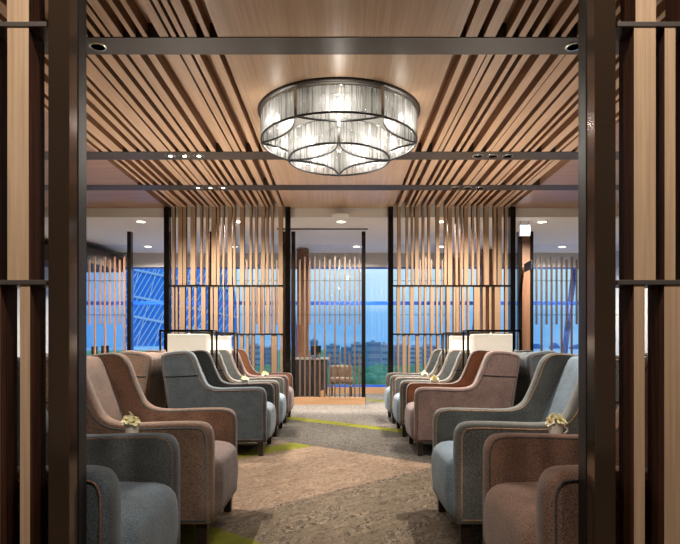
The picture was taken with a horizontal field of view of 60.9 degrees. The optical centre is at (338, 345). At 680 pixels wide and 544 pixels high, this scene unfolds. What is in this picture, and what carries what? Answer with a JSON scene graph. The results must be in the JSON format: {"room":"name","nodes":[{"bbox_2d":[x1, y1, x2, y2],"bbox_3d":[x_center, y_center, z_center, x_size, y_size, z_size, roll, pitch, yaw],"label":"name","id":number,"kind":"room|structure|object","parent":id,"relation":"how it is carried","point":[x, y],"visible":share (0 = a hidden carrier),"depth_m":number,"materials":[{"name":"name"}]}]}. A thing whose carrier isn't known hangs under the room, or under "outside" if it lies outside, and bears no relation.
{"room":"airport lounge","nodes":[
{"label":"airport lounge","id":0,"kind":"room"},
{"bbox_2d":[17,267,47,356],"bbox_3d":[-6.675,-0.728,5.700,0.150,3.755,16.600,0,0,0],"label":"wall","id":1,"kind":"structure","parent":0,"point":[46,268],"depth_m":11.94,"materials":[{"name":"grey paint"}]},
{"bbox_2d":[45,111,95,151],"bbox_3d":[-4.800,-2.460,5.955,3.600,0.110,2.390,0,0,0],"label":"trim","id":2,"kind":"structure","parent":1,"relation":"attached to","point":[88,148],"depth_m":6.73,"materials":[{"name":"brown wood"}]},
{"bbox_2d":[45,244,122,271],"bbox_3d":[-5.890,-1.950,12.940,1.380,0.340,2.080,0,0,0],"label":"trim","id":3,"kind":"structure","parent":1,"relation":"attached to","point":[91,252],"depth_m":12.79,"materials":[{"name":"grey paint"}]},
{"bbox_2d":[45,160,137,184],"bbox_3d":[-4.800,-2.460,8.040,3.600,0.110,1.180,0,0,0],"label":"trim","id":4,"kind":"structure","parent":1,"relation":"attached to","point":[98,172],"depth_m":8.11,"materials":[{"name":"brown wood"}]},
{"bbox_2d":[45,190,166,207],"bbox_3d":[-4.800,-2.460,9.495,3.600,0.110,1.170,0,0,0],"label":"trim","id":5,"kind":"structure","parent":1,"relation":"attached to","point":[94,198],"depth_m":9.49,"materials":[{"name":"brown wood"}]},
{"bbox_2d":[124,423,138,432],"bbox_3d":[-1.105,0.450,3.080,0.080,0.090,0.080,0,0,0],"label":"flower pot","id":6,"kind":"object","parent":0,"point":[128,427],"depth_m":3.05,"materials":[{"name":"white ceramic"}]},
{"bbox_2d":[45,0,577,201],"bbox_3d":[0.000,-2.560,3.750,13.200,0.090,12.700,0,0,0],"label":"ceiling","id":7,"kind":"structure","parent":0,"point":[138,3],"depth_m":5.65,"materials":[{"name":"brown wood"}]},
{"bbox_2d":[0,0,209,36],"bbox_3d":[-1.927,-2.459,3.400,1.845,0.108,2.196,0,0,0],"label":"ceiling slats","id":8,"kind":"object","parent":7,"relation":"attached to","point":[109,17],"visible":0.71,"depth_m":4.26,"materials":[{"name":"brown wood"}]},
{"bbox_2d":[45,55,258,151],"bbox_3d":[-1.995,-2.459,5.955,2.010,0.108,2.386,0,0,0],"label":"ceiling slats","id":9,"kind":"object","parent":7,"relation":"attached to","point":[133,101],"visible":0.71,"depth_m":5.80,"materials":[{"name":"brown wood"}]},
{"bbox_2d":[114,160,272,184],"bbox_3d":[-1.950,-2.459,8.040,1.931,0.108,1.176,0,0,0],"label":"ceiling slats","id":10,"kind":"object","parent":7,"relation":"attached to","point":[187,172],"visible":0.78,"depth_m":8.01,"materials":[{"name":"brown wood"}]},
{"bbox_2d":[152,190,282,207],"bbox_3d":[-1.932,-2.459,9.495,1.916,0.108,1.166,0,0,0],"label":"ceiling slats","id":11,"kind":"object","parent":7,"relation":"attached to","point":[180,198],"visible":0.76,"depth_m":9.46,"materials":[{"name":"brown wood"}]},
{"bbox_2d":[45,23,618,54],"bbox_3d":[0.000,-2.454,4.630,13.200,0.122,0.260,0,0,0],"label":"ceiling beam","id":12,"kind":"structure","parent":7,"relation":"attached to","point":[153,44],"depth_m":4.62,"materials":[{"name":"brown metal"}]},
{"bbox_2d":[89,42,106,50],"bbox_3d":[-1.930,-2.397,4.630,0.140,0.008,0.140,0,0,0],"label":"recessed light","id":13,"kind":"object","parent":12,"relation":"attached to","point":[93,46],"depth_m":4.63,"materials":[{"name":"silver metal"}]},
{"bbox_2d":[564,42,577,50],"bbox_3d":[1.880,-2.397,4.630,0.140,0.008,0.140,0,0,0],"label":"recessed light","id":14,"kind":"object","parent":12,"relation":"attached to","point":[568,46],"depth_m":4.63,"materials":[{"name":"silver metal"}]},
{"bbox_2d":[45,143,618,159],"bbox_3d":[0.000,-2.454,7.300,13.200,0.122,0.300,0,0,0],"label":"ceiling beam","id":15,"kind":"structure","parent":7,"relation":"attached to","point":[219,154],"depth_m":7.28,"materials":[{"name":"brown metal"}]},
{"bbox_2d":[165,154,175,157],"bbox_3d":[-2.130,-2.397,7.300,0.140,0.008,0.140,0,0,0],"label":"recessed light","id":16,"kind":"object","parent":15,"relation":"attached to","point":[166,155],"depth_m":7.29,"materials":[{"name":"silver metal"}]},
{"bbox_2d":[179,154,189,157],"bbox_3d":[-1.950,-2.397,7.300,0.140,0.008,0.140,0,0,0],"label":"recessed light","id":17,"kind":"object","parent":15,"relation":"attached to","point":[180,155],"depth_m":7.29,"materials":[{"name":"silver metal"}]},
{"bbox_2d":[193,154,204,157],"bbox_3d":[-1.770,-2.397,7.300,0.140,0.008,0.140,0,0,0],"label":"recessed light","id":18,"kind":"object","parent":15,"relation":"attached to","point":[194,155],"depth_m":7.29,"materials":[{"name":"silver metal"}]},
{"bbox_2d":[472,154,482,157],"bbox_3d":[1.750,-2.397,7.300,0.140,0.008,0.140,0,0,0],"label":"recessed light","id":19,"kind":"object","parent":15,"relation":"attached to","point":[473,155],"depth_m":7.29,"materials":[{"name":"silver metal"}]},
{"bbox_2d":[487,154,497,157],"bbox_3d":[1.940,-2.397,7.300,0.140,0.008,0.140,0,0,0],"label":"recessed light","id":20,"kind":"object","parent":15,"relation":"attached to","point":[488,155],"depth_m":7.29,"materials":[{"name":"silver metal"}]},
{"bbox_2d":[502,154,512,157],"bbox_3d":[2.130,-2.397,7.300,0.140,0.008,0.140,0,0,0],"label":"recessed light","id":21,"kind":"object","parent":15,"relation":"attached to","point":[503,155],"depth_m":7.29,"materials":[{"name":"silver metal"}]},
{"bbox_2d":[45,178,618,189],"bbox_3d":[0.000,-2.454,8.770,13.200,0.122,0.280,0,0,0],"label":"ceiling beam","id":22,"kind":"structure","parent":7,"relation":"attached to","point":[536,185],"depth_m":8.74,"materials":[{"name":"brown metal"}]},
{"bbox_2d":[204,0,473,36],"bbox_3d":[0.000,-2.460,3.400,1.880,0.110,2.200,0,0,0],"label":"ceiling panel","id":23,"kind":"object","parent":7,"relation":"attached to","point":[230,18],"depth_m":4.24,"materials":[{"name":"brown wood"}]},
{"bbox_2d":[225,55,452,151],"bbox_3d":[0.000,-2.460,5.955,1.880,0.110,2.390,0,0,0],"label":"ceiling panel","id":24,"kind":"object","parent":7,"relation":"attached to","point":[255,76],"depth_m":5.07,"materials":[{"name":"brown wood"}]},
{"bbox_2d":[258,77,419,175],"bbox_3d":[0.000,-2.162,6.000,1.676,0.493,1.676,0,0,0],"label":"chandelier","id":25,"kind":"object","parent":24,"relation":"hanging from","point":[338,124],"visible":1,"depth_m":5.54,"materials":[{"name":"clear glass"}]},
{"bbox_2d":[266,160,411,184],"bbox_3d":[0.000,-2.460,8.040,1.880,0.110,1.180,0,0,0],"label":"ceiling panel","id":26,"kind":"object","parent":7,"relation":"attached to","point":[283,173],"depth_m":8.20,"materials":[{"name":"brown wood"}]},
{"bbox_2d":[278,190,399,207],"bbox_3d":[0.000,-2.460,9.495,1.880,0.110,1.170,0,0,0],"label":"ceiling panel","id":27,"kind":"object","parent":7,"relation":"attached to","point":[290,198],"depth_m":9.43,"materials":[{"name":"brown wood"}]},
{"bbox_2d":[397,190,527,207],"bbox_3d":[1.964,-2.459,9.495,1.905,0.108,1.166,0,0,0],"label":"ceiling slats","id":28,"kind":"object","parent":7,"relation":"attached to","point":[461,198],"visible":0.81,"depth_m":9.49,"materials":[{"name":"brown wood"}]},
{"bbox_2d":[405,160,560,184],"bbox_3d":[1.929,-2.459,8.040,1.887,0.108,1.176,0,0,0],"label":"ceiling slats","id":29,"kind":"object","parent":7,"relation":"attached to","point":[527,172],"visible":0.77,"depth_m":8.01,"materials":[{"name":"brown wood"}]},
{"bbox_2d":[421,55,618,151],"bbox_3d":[1.987,-2.459,5.955,1.941,0.108,2.386,0,0,0],"label":"ceiling slats","id":30,"kind":"object","parent":7,"relation":"attached to","point":[540,107],"visible":0.7,"depth_m":5.83,"materials":[{"name":"brown wood"}]},
{"bbox_2d":[511,190,618,207],"bbox_3d":[4.800,-2.460,9.495,3.600,0.110,1.170,0,0,0],"label":"ceiling panel","id":31,"kind":"object","parent":7,"relation":"attached to","point":[530,198],"depth_m":9.49,"materials":[{"name":"brown wood"}]},
{"bbox_2d":[466,0,664,36],"bbox_3d":[1.927,-2.459,3.400,1.884,0.108,2.196,0,0,0],"label":"ceiling slats","id":32,"kind":"object","parent":7,"relation":"attached to","point":[526,14],"visible":0.47,"depth_m":4.26,"materials":[{"name":"brown wood"}]},
{"bbox_2d":[540,160,618,184],"bbox_3d":[4.800,-2.460,8.040,3.600,0.110,1.180,0,0,0],"label":"ceiling panel","id":33,"kind":"object","parent":7,"relation":"attached to","point":[565,172],"depth_m":8.15,"materials":[{"name":"brown wood"}]},
{"bbox_2d":[180,394,482,543],"bbox_3d":[0.000,1.210,5.800,13.200,0.120,16.800,0,0,0],"label":"floor","id":34,"kind":"structure","parent":0,"point":[332,474],"depth_m":4.70,"materials":[{"name":"carpet"}]},
{"bbox_2d":[0,0,85,543],"bbox_3d":[-1.177,-0.627,1.892,0.649,3.555,0.124,0,0,0],"label":"screen","id":35,"kind":"object","parent":34,"relation":"on","point":[24,36],"visible":1,"depth_m":1.85,"materials":[{"name":"brown wood"}]},
{"bbox_2d":[17,357,179,543],"bbox_3d":[-1.321,0.599,2.445,1.135,1.103,0.933,0,0,0],"label":"armchair","id":36,"kind":"object","parent":34,"relation":"on","point":[133,479],"visible":0.59,"depth_m":2.57,"materials":[{"name":"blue fabric"}]},
{"bbox_2d":[17,439,19,466],"bbox_3d":[-1.629,0.374,2.445,0.262,0.612,0.691,0,0,0],"label":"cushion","id":37,"kind":"object","parent":36,"relation":"on","point":[18,440],"depth_m":2.75,"materials":[{"name":"blue"}]},
{"bbox_2d":[120,482,177,543],"bbox_3d":[-1.171,0.815,2.445,0.837,0.380,0.666,0,0,0],"label":"seat cushion","id":38,"kind":"object","parent":36,"relation":"on","point":[149,510],"depth_m":2.44,"materials":[{"name":"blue fabric"}]},
{"bbox_2d":[86,231,132,353],"bbox_3d":[-4.793,-0.549,11.395,1.419,3.399,0.130,0,0,0],"label":"screen","id":39,"kind":"object","parent":34,"relation":"on","point":[129,280],"depth_m":11.35,"materials":[{"name":"brown wood"}]},
{"bbox_2d":[46,353,237,543],"bbox_3d":[-1.246,0.599,3.660,1.135,1.103,0.872,0,0,0],"label":"armchair","id":40,"kind":"object","parent":34,"relation":"on","point":[206,438],"visible":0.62,"depth_m":3.38,"materials":[{"name":"beige fabric"}]},
{"bbox_2d":[86,356,125,420],"bbox_3d":[-1.554,0.374,3.660,0.262,0.612,0.646,0,0,0],"label":"cushion","id":41,"kind":"object","parent":40,"relation":"on","point":[106,374],"depth_m":3.88,"materials":[{"name":"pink fabric"}]},
{"bbox_2d":[215,441,237,516],"bbox_3d":[-1.097,0.815,3.660,0.837,0.380,0.622,0,0,0],"label":"seat cushion","id":42,"kind":"object","parent":40,"relation":"on","point":[226,455],"depth_m":3.53,"materials":[{"name":"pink fabric"}]},
{"bbox_2d":[121,350,167,407],"bbox_3d":[-2.530,0.599,6.430,1.135,1.103,0.872,0,0,0],"label":"armchair","id":43,"kind":"object","parent":34,"relation":"on","point":[147,366],"visible":0.21,"depth_m":6.13,"materials":[{"name":"beige fabric"}]},
{"bbox_2d":[159,330,217,407],"bbox_3d":[-1.835,0.477,7.070,0.642,1.345,0.282,0,0,0],"label":"floor lamp","id":44,"kind":"object","parent":34,"relation":"on","point":[174,342],"visible":0.55,"depth_m":6.97,"materials":[{"name":"white fabric"}]},
{"bbox_2d":[187,332,237,368],"bbox_3d":[-1.820,0.477,8.350,0.682,1.345,0.282,0,0,0],"label":"floor lamp","id":45,"kind":"object","parent":34,"relation":"on","point":[224,342],"visible":0.38,"depth_m":8.25,"materials":[{"name":"white fabric"}]},
{"bbox_2d":[161,350,275,455],"bbox_3d":[-1.290,0.599,6.430,1.135,1.103,0.872,0,0,0],"label":"armchair","id":46,"kind":"object","parent":34,"relation":"on","point":[192,379],"visible":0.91,"depth_m":6.00,"materials":[{"name":"grey fabric"}]},
{"bbox_2d":[267,402,275,438],"bbox_3d":[-1.141,0.815,6.430,0.837,0.380,0.622,0,0,0],"label":"seat cushion","id":47,"kind":"object","parent":46,"relation":"on","point":[271,411],"depth_m":6.25,"materials":[{"name":"grey fabric"}]},
{"bbox_2d":[164,207,290,372],"bbox_3d":[-1.929,-0.627,10.035,2.183,3.555,0.150,0,0,0],"label":"screen","id":48,"kind":"object","parent":34,"relation":"on","point":[182,211],"visible":0.67,"depth_m":10.00,"materials":[{"name":"brown wood"}]},
{"bbox_2d":[210,349,285,436],"bbox_3d":[-1.286,0.599,7.700,1.135,1.103,0.872,0,0,0],"label":"armchair","id":49,"kind":"object","parent":34,"relation":"on","point":[228,371],"visible":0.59,"depth_m":7.42,"materials":[{"name":"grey fabric"}]},
{"bbox_2d":[280,393,285,422],"bbox_3d":[-1.137,0.815,7.700,0.837,0.380,0.622,0,0,0],"label":"seat cushion","id":50,"kind":"object","parent":49,"relation":"on","point":[282,395],"depth_m":7.51,"materials":[{"name":"blue fabric"}]},
{"bbox_2d":[231,349,293,422],"bbox_3d":[-1.280,0.599,9.000,1.135,1.103,0.872,0,0,0],"label":"armchair","id":51,"kind":"object","parent":34,"relation":"on","point":[245,367],"visible":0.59,"depth_m":8.72,"materials":[{"name":"beige fabric"}]},
{"bbox_2d":[289,386,293,411],"bbox_3d":[-1.131,0.815,9.000,0.837,0.380,0.622,0,0,0],"label":"seat cushion","id":52,"kind":"object","parent":51,"relation":"on","point":[291,392],"depth_m":8.79,"materials":[{"name":"fabric"}]},
{"bbox_2d":[297,249,308,357],"bbox_3d":[-0.828,-0.533,13.325,0.263,3.365,0.250,0,0,0],"label":"column","id":53,"kind":"structure","parent":34,"relation":"on","point":[301,253],"depth_m":13.20,"materials":[{"name":"brown wood"}]},
{"bbox_2d":[296,358,328,396],"bbox_3d":[-0.586,0.702,12.445,0.725,0.897,0.550,0,0,0],"label":"desk","id":54,"kind":"object","parent":34,"relation":"on","point":[297,359],"visible":0.57,"depth_m":12.20,"materials":[{"name":"brown stone"}]},
{"bbox_2d":[311,346,320,357],"bbox_3d":[-0.493,0.123,12.415,0.220,0.260,0.130,0,0,0],"label":"monitor","id":55,"kind":"object","parent":54,"relation":"on","point":[318,348],"visible":0.59,"depth_m":12.39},
{"bbox_2d":[208,231,449,404],"bbox_3d":[-0.199,-0.549,11.395,4.746,3.399,0.130,0,0,0],"label":"screen","id":56,"kind":"object","parent":34,"relation":"on","point":[299,400],"depth_m":11.35,"materials":[{"name":"brown wood"}]},
{"bbox_2d":[331,365,352,396],"bbox_3d":[0.055,0.790,12.750,0.490,0.720,0.600,0,0,0],"label":"lounge chair","id":57,"kind":"object","parent":34,"relation":"on","point":[332,366],"visible":0.7,"depth_m":12.92,"materials":[{"name":"beige fabric"}]},
{"bbox_2d":[385,349,448,422],"bbox_3d":[1.290,0.599,9.000,1.135,1.103,0.872,0,0,0],"label":"armchair","id":58,"kind":"object","parent":34,"relation":"on","point":[434,366],"visible":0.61,"depth_m":8.71,"materials":[{"name":"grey fabric"}]},
{"bbox_2d":[385,386,389,411],"bbox_3d":[1.141,0.815,9.000,0.837,0.380,0.622,0,0,0],"label":"seat cushion","id":59,"kind":"object","parent":58,"relation":"on","point":[387,391],"depth_m":8.78,"materials":[{"name":"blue fabric"}]},
{"bbox_2d":[393,349,469,436],"bbox_3d":[1.300,0.599,7.700,1.135,1.103,0.872,0,0,0],"label":"armchair","id":60,"kind":"object","parent":34,"relation":"on","point":[451,371],"visible":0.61,"depth_m":7.37,"materials":[{"name":"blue fabric"}]},
{"bbox_2d":[393,393,398,422],"bbox_3d":[1.151,0.815,7.700,0.837,0.380,0.622,0,0,0],"label":"seat cushion","id":61,"kind":"object","parent":60,"relation":"on","point":[396,395],"depth_m":7.53,"materials":[{"name":"blue fabric"}]},
{"bbox_2d":[387,207,515,411],"bbox_3d":[1.946,-0.627,10.035,2.201,3.555,0.150,0,0,0],"label":"screen","id":62,"kind":"object","parent":34,"relation":"on","point":[509,285],"visible":0.67,"depth_m":10.00,"materials":[{"name":"brown wood"}]},
{"bbox_2d":[452,257,459,335],"bbox_3d":[2.526,-0.380,12.470,0.140,3.059,0.140,0,0,0],"label":"column","id":63,"kind":"structure","parent":34,"relation":"on","point":[453,258],"depth_m":12.40,"materials":[{"name":"brown wood"}]},
{"bbox_2d":[405,350,519,455],"bbox_3d":[1.321,0.599,6.430,1.135,1.103,0.872,0,0,0],"label":"armchair","id":64,"kind":"object","parent":34,"relation":"on","point":[488,379],"visible":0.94,"depth_m":6.00,"materials":[{"name":"beige fabric"}]},
{"bbox_2d":[405,401,413,439],"bbox_3d":[1.171,0.815,6.430,0.837,0.380,0.622,0,0,0],"label":"seat cushion","id":65,"kind":"object","parent":64,"relation":"on","point":[409,409],"depth_m":6.27,"materials":[{"name":"fabric"}]},
{"bbox_2d":[472,352,487,383],"bbox_3d":[1.629,0.374,6.430,0.262,0.612,0.646,0,0,0],"label":"cushion","id":66,"kind":"object","parent":64,"relation":"on","point":[478,358],"depth_m":6.75,"materials":[{"name":"pink fabric"}]},
{"bbox_2d":[442,332,493,366],"bbox_3d":[1.856,0.477,8.350,0.682,1.345,0.282,0,0,0],"label":"floor lamp","id":67,"kind":"object","parent":34,"relation":"on","point":[455,342],"visible":0.34,"depth_m":8.25,"materials":[{"name":"white fabric"}]},
{"bbox_2d":[480,249,493,329],"bbox_3d":[3.414,-0.533,13.325,0.297,3.365,0.250,0,0,0],"label":"slat","id":68,"kind":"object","parent":34,"relation":"on","point":[481,250],"depth_m":13.20,"materials":[{"name":"brown wood"}]},
{"bbox_2d":[462,330,520,371],"bbox_3d":[1.859,0.477,7.070,0.642,1.345,0.282,0,0,0],"label":"floor lamp","id":69,"kind":"object","parent":34,"relation":"on","point":[488,342],"visible":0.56,"depth_m":6.97,"materials":[{"name":"white fabric"}]},
{"bbox_2d":[516,231,532,350],"bbox_3d":[3.666,-0.550,11.400,0.302,3.400,0.120,0,0,0],"label":"pillar","id":70,"kind":"structure","parent":34,"relation":"on","point":[524,245],"depth_m":11.37,"materials":[{"name":"brown wood"}]},
{"bbox_2d":[524,260,531,271],"bbox_3d":[3.609,-1.522,11.026,0.023,0.162,0.552,0,0,5],"label":"sign","id":71,"kind":"object","parent":70,"relation":"attached to","point":[527,266],"visible":1,"depth_m":10.99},
{"bbox_2d":[431,353,618,543],"bbox_3d":[1.188,0.599,3.660,1.135,1.103,0.872,0,0,0],"label":"armchair","id":72,"kind":"object","parent":34,"relation":"on","point":[460,434],"visible":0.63,"depth_m":3.49,"materials":[{"name":"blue fabric"}]},
{"bbox_2d":[431,441,452,516],"bbox_3d":[1.038,0.815,3.660,0.837,0.380,0.622,0,0,0],"label":"seat cushion","id":73,"kind":"object","parent":72,"relation":"on","point":[442,454],"depth_m":3.53,"materials":[{"name":"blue fabric"}]},
{"bbox_2d":[542,356,577,421],"bbox_3d":[1.496,0.374,3.660,0.262,0.612,0.646,0,0,0],"label":"cushion","id":74,"kind":"object","parent":72,"relation":"on","point":[559,373],"depth_m":3.93,"materials":[{"name":"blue fabric"}]},
{"bbox_2d":[512,350,556,406],"bbox_3d":[2.530,0.599,6.430,1.135,1.103,0.872,0,0,0],"label":"armchair","id":75,"kind":"object","parent":34,"relation":"on","point":[529,360],"visible":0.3,"depth_m":6.17,"materials":[{"name":"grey fabric"}]},
{"bbox_2d":[534,257,577,353],"bbox_3d":[4.901,-0.549,11.395,2.148,3.399,0.130,0,0,0],"label":"screen","id":76,"kind":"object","parent":34,"relation":"on","point":[536,280],"depth_m":11.35,"materials":[{"name":"brown wood"}]},
{"bbox_2d":[483,356,647,543],"bbox_3d":[1.246,0.599,2.445,1.135,1.103,0.933,0,0,0],"label":"armchair","id":77,"kind":"object","parent":34,"relation":"on","point":[530,480],"visible":0.54,"depth_m":2.54,"materials":[{"name":"orange fabric"}]},
{"bbox_2d":[484,482,537,543],"bbox_3d":[1.097,0.815,2.445,0.837,0.380,0.666,0,0,0],"label":"seat cushion","id":78,"kind":"object","parent":77,"relation":"on","point":[510,515],"depth_m":2.43,"materials":[{"name":"pink fabric"}]},
{"bbox_2d":[645,433,647,466],"bbox_3d":[1.554,0.374,2.445,0.262,0.612,0.691,0,0,0],"label":"cushion","id":79,"kind":"object","parent":77,"relation":"on","point":[646,434],"depth_m":2.73,"materials":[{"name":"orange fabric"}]},
{"bbox_2d":[578,0,679,543],"bbox_3d":[1.126,-0.627,1.892,0.636,3.555,0.124,0,0,0],"label":"screen","id":80,"kind":"object","parent":34,"relation":"on","point":[649,49],"visible":1,"depth_m":1.85,"materials":[{"name":"brown wood"}]},
{"bbox_3d":[-1.200,0.822,3.080,0.480,0.655,0.280,0,0,0],"label":"side table","id":81,"kind":"object","parent":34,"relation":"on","visible":0},
{"bbox_2d":[121,412,140,432],"bbox_3d":[-1.110,0.422,3.080,0.098,0.146,0.117,0,0,-20],"label":"potted plant","id":82,"kind":"object","parent":81,"relation":"on","point":[130,422],"visible":0.8,"depth_m":3.05,"materials":[{"name":"white ceramic"}]},
{"bbox_3d":[-1.200,0.822,7.065,0.480,0.655,0.280,0,0,0],"label":"side table","id":83,"kind":"object","parent":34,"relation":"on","visible":0},
{"bbox_2d":[240,374,248,382],"bbox_3d":[-1.148,0.421,7.062,0.114,0.148,0.107,0,0,43],"label":"potted plant","id":84,"kind":"object","parent":83,"relation":"on","point":[244,378],"visible":0.77,"depth_m":7.04,"materials":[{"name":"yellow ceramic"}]},
{"bbox_3d":[1.200,0.822,3.080,0.480,0.655,0.280,0,0,0],"label":"side table","id":85,"kind":"object","parent":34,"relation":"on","visible":0},
{"bbox_2d":[545,413,567,433],"bbox_3d":[1.152,0.425,3.078,0.113,0.140,0.103,0,0,44],"label":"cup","id":86,"kind":"object","parent":85,"relation":"on","point":[556,423],"visible":0.86,"depth_m":3.06,"materials":[{"name":"white ceramic"}]},
{"bbox_3d":[1.200,0.822,7.065,0.480,0.655,0.280,0,0,0],"label":"side table","id":87,"kind":"object","parent":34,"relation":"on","visible":0},
{"bbox_2d":[430,375,439,382],"bbox_3d":[1.174,0.422,7.066,0.126,0.145,0.109,0,0,0],"label":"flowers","id":88,"kind":"object","parent":87,"relation":"on","point":[434,378],"visible":0.76,"depth_m":7.04,"materials":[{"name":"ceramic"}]},
{"bbox_2d":[45,202,618,252],"bbox_3d":[0.000,-2.428,12.050,13.200,0.355,3.900,0,0,0],"label":"ceiling","id":89,"kind":"structure","parent":0,"point":[106,228],"depth_m":11.07,"materials":[{"name":"paint"}]},
{"bbox_2d":[277,228,367,229],"bbox_3d":[-0.316,-2.240,11.078,1.744,0.020,0.040,0,0,0],"label":"trim","id":90,"kind":"structure","parent":89,"relation":"attached to","point":[277,228],"depth_m":11.06,"materials":[{"name":"brown metal"}]},
{"bbox_2d":[331,213,348,218],"bbox_3d":[0.017,-2.235,9.966,0.320,0.030,0.320,0,0,0],"label":"ceiling vent","id":91,"kind":"object","parent":89,"relation":"in","point":[338,215],"visible":1,"depth_m":9.91,"materials":[{"name":"white paint"}]},
{"bbox_2d":[519,221,529,236],"bbox_3d":[3.347,-2.115,10.428,0.194,0.271,0.064,0,0,0],"label":"hanging sign","id":92,"kind":"object","parent":89,"relation":"hanging from","point":[524,230],"visible":1,"depth_m":10.40,"materials":[{"name":"silver metal"}]},
{"bbox_2d":[112,253,577,266],"bbox_3d":[0.000,-2.257,14.100,13.200,0.695,0.200,0,0,0],"label":"wall","id":93,"kind":"structure","parent":0,"point":[139,259],"depth_m":14.00,"materials":[{"name":"grey paint"}]},
{"bbox_2d":[86,267,574,386],"bbox_3d":[0.000,-0.455,14.105,13.200,2.910,0.110,0,0,0],"label":"window","id":94,"kind":"structure","parent":93,"relation":"in","point":[91,302],"depth_m":14.05,"materials":[{"name":"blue glass"}]},
{"bbox_2d":[616,251,647,354],"bbox_3d":[6.675,-0.728,5.700,0.150,3.755,16.600,0,0,0],"label":"wall","id":95,"kind":"structure","parent":0,"point":[617,252],"depth_m":13.65,"materials":[{"name":"grey paint"}]},
{"bbox_2d":[327,387,385,393],"bbox_3d":[0.000,1.075,14.090,13.200,0.150,0.220,0,0,0],"label":"baseboard","id":96,"kind":"structure","parent":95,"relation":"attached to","point":[369,390],"depth_m":13.98,"materials":[{"name":"brown wood"}]},
{"bbox_2d":[616,119,618,151],"bbox_3d":[4.800,-2.460,5.955,3.600,0.110,2.390,0,0,0],"label":"trim","id":97,"kind":"structure","parent":95,"relation":"attached to","point":[617,121],"depth_m":6.60,"materials":[{"name":"brown wood"}]},
{"label":"outside","id":98,"kind":"structure","parent":0,"visible":0},
{"bbox_2d":[86,347,577,354],"bbox_3d":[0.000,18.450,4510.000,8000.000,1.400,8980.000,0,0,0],"label":"bay water","id":99,"kind":"structure","parent":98,"point":[575,351],"depth_m":2931.76,"materials":[{"name":"blue liquid"}]},
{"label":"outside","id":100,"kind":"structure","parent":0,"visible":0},
{"bbox_2d":[86,350,422,374],"bbox_3d":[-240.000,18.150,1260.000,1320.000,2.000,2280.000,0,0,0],"label":"land","id":101,"kind":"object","parent":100,"point":[110,351],"visible":0.15,"depth_m":1321.77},
{"bbox_2d":[249,343,259,365],"bbox_3d":[-65.398,7.586,456.925,10.900,19.128,14.150,0,0,0],"label":"office building","id":102,"kind":"structure","parent":101,"relation":"on","point":[257,347],"depth_m":450.04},
{"bbox_2d":[265,346,277,364],"bbox_3d":[-59.689,8.408,506.925,10.381,17.485,14.150,0,0,0],"label":"office building","id":103,"kind":"structure","parent":101,"relation":"on","point":[267,349],"depth_m":499.98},
{"bbox_2d":[310,338,317,357],"bbox_3d":[-18.348,5.795,426.925,5.450,22.710,14.150,0,0,0],"label":"office building","id":104,"kind":"structure","parent":101,"relation":"on","point":[312,340],"depth_m":420.00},
{"bbox_2d":[326,344,339,366],"bbox_3d":[-4.983,7.560,486.925,11.626,19.180,14.150,0,0,0],"label":"office building","id":105,"kind":"structure","parent":101,"relation":"on","point":[329,348],"depth_m":480.00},
{"bbox_2d":[255,363,422,384],"bbox_3d":[1.655,14.702,312.341,140.435,6.993,151.021,0,0,0],"label":"tree belt","id":106,"kind":"object","parent":101,"relation":"on","point":[376,374],"visible":0.12,"depth_m":287.53,"materials":[{"name":"green plant"}]},
{"bbox_2d":[341,345,351,365],"bbox_3d":[5.709,8.356,446.925,8.374,17.589,14.150,0,0,0],"label":"office building","id":107,"kind":"structure","parent":101,"relation":"on","point":[348,349],"depth_m":440.04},
{"bbox_2d":[351,342,360,366],"bbox_3d":[15.519,6.980,466.925,11.938,20.340,14.150,0,0,0],"label":"office building","id":108,"kind":"structure","parent":101,"relation":"on","point":[358,345],"depth_m":460.04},
{"bbox_2d":[366,340,380,366],"bbox_3d":[24.221,6.591,406.925,9.689,21.118,14.150,0,0,0],"label":"office building","id":109,"kind":"structure","parent":101,"relation":"on","point":[373,349],"depth_m":399.98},
{"bbox_2d":[381,342,386,365],"bbox_3d":[34.407,7.045,436.925,5.580,20.210,14.150,0,0,0],"label":"office building","id":110,"kind":"structure","parent":101,"relation":"on","point":[384,345],"depth_m":429.95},
{"bbox_2d":[393,344,407,365],"bbox_3d":[50.415,7.568,476.925,11.384,19.163,14.150,0,0,0],"label":"office building","id":111,"kind":"structure","parent":101,"relation":"on","point":[400,345],"depth_m":470.03,"materials":[{"name":"concrete"}]},
{"bbox_2d":[410,345,421,364],"bbox_3d":[68.824,8.200,526.925,11.696,17.900,14.150,0,0,0],"label":"office building","id":112,"kind":"structure","parent":101,"relation":"on","point":[412,348],"depth_m":520.02,"materials":[{"name":"concrete"}]},
{"bbox_2d":[422,344,435,363],"bbox_3d":[88.166,7.733,566.925,11.626,18.834,14.150,0,0,0],"label":"office building","id":113,"kind":"structure","parent":101,"relation":"on","point":[428,345],"depth_m":559.95,"materials":[{"name":"concrete"}]},
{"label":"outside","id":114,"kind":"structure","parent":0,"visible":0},
{"bbox_2d":[563,269,574,352],"bbox_3d":[5.784,-0.568,14.600,0.543,3.477,0.140,0,0,0],"label":"strut","id":115,"kind":"object","parent":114,"point":[567,326],"visible":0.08,"depth_m":14.54,"materials":[{"name":"blue paint"}]},
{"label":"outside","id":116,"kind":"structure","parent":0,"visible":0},
{"bbox_2d":[126,269,236,345],"bbox_3d":[-9.482,-3.832,34.880,6.517,7.700,8.825,0,0,-20],"label":"roof","id":117,"kind":"structure","parent":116,"point":[148,283],"depth_m":31.70,"materials":[{"name":"blue glass"}]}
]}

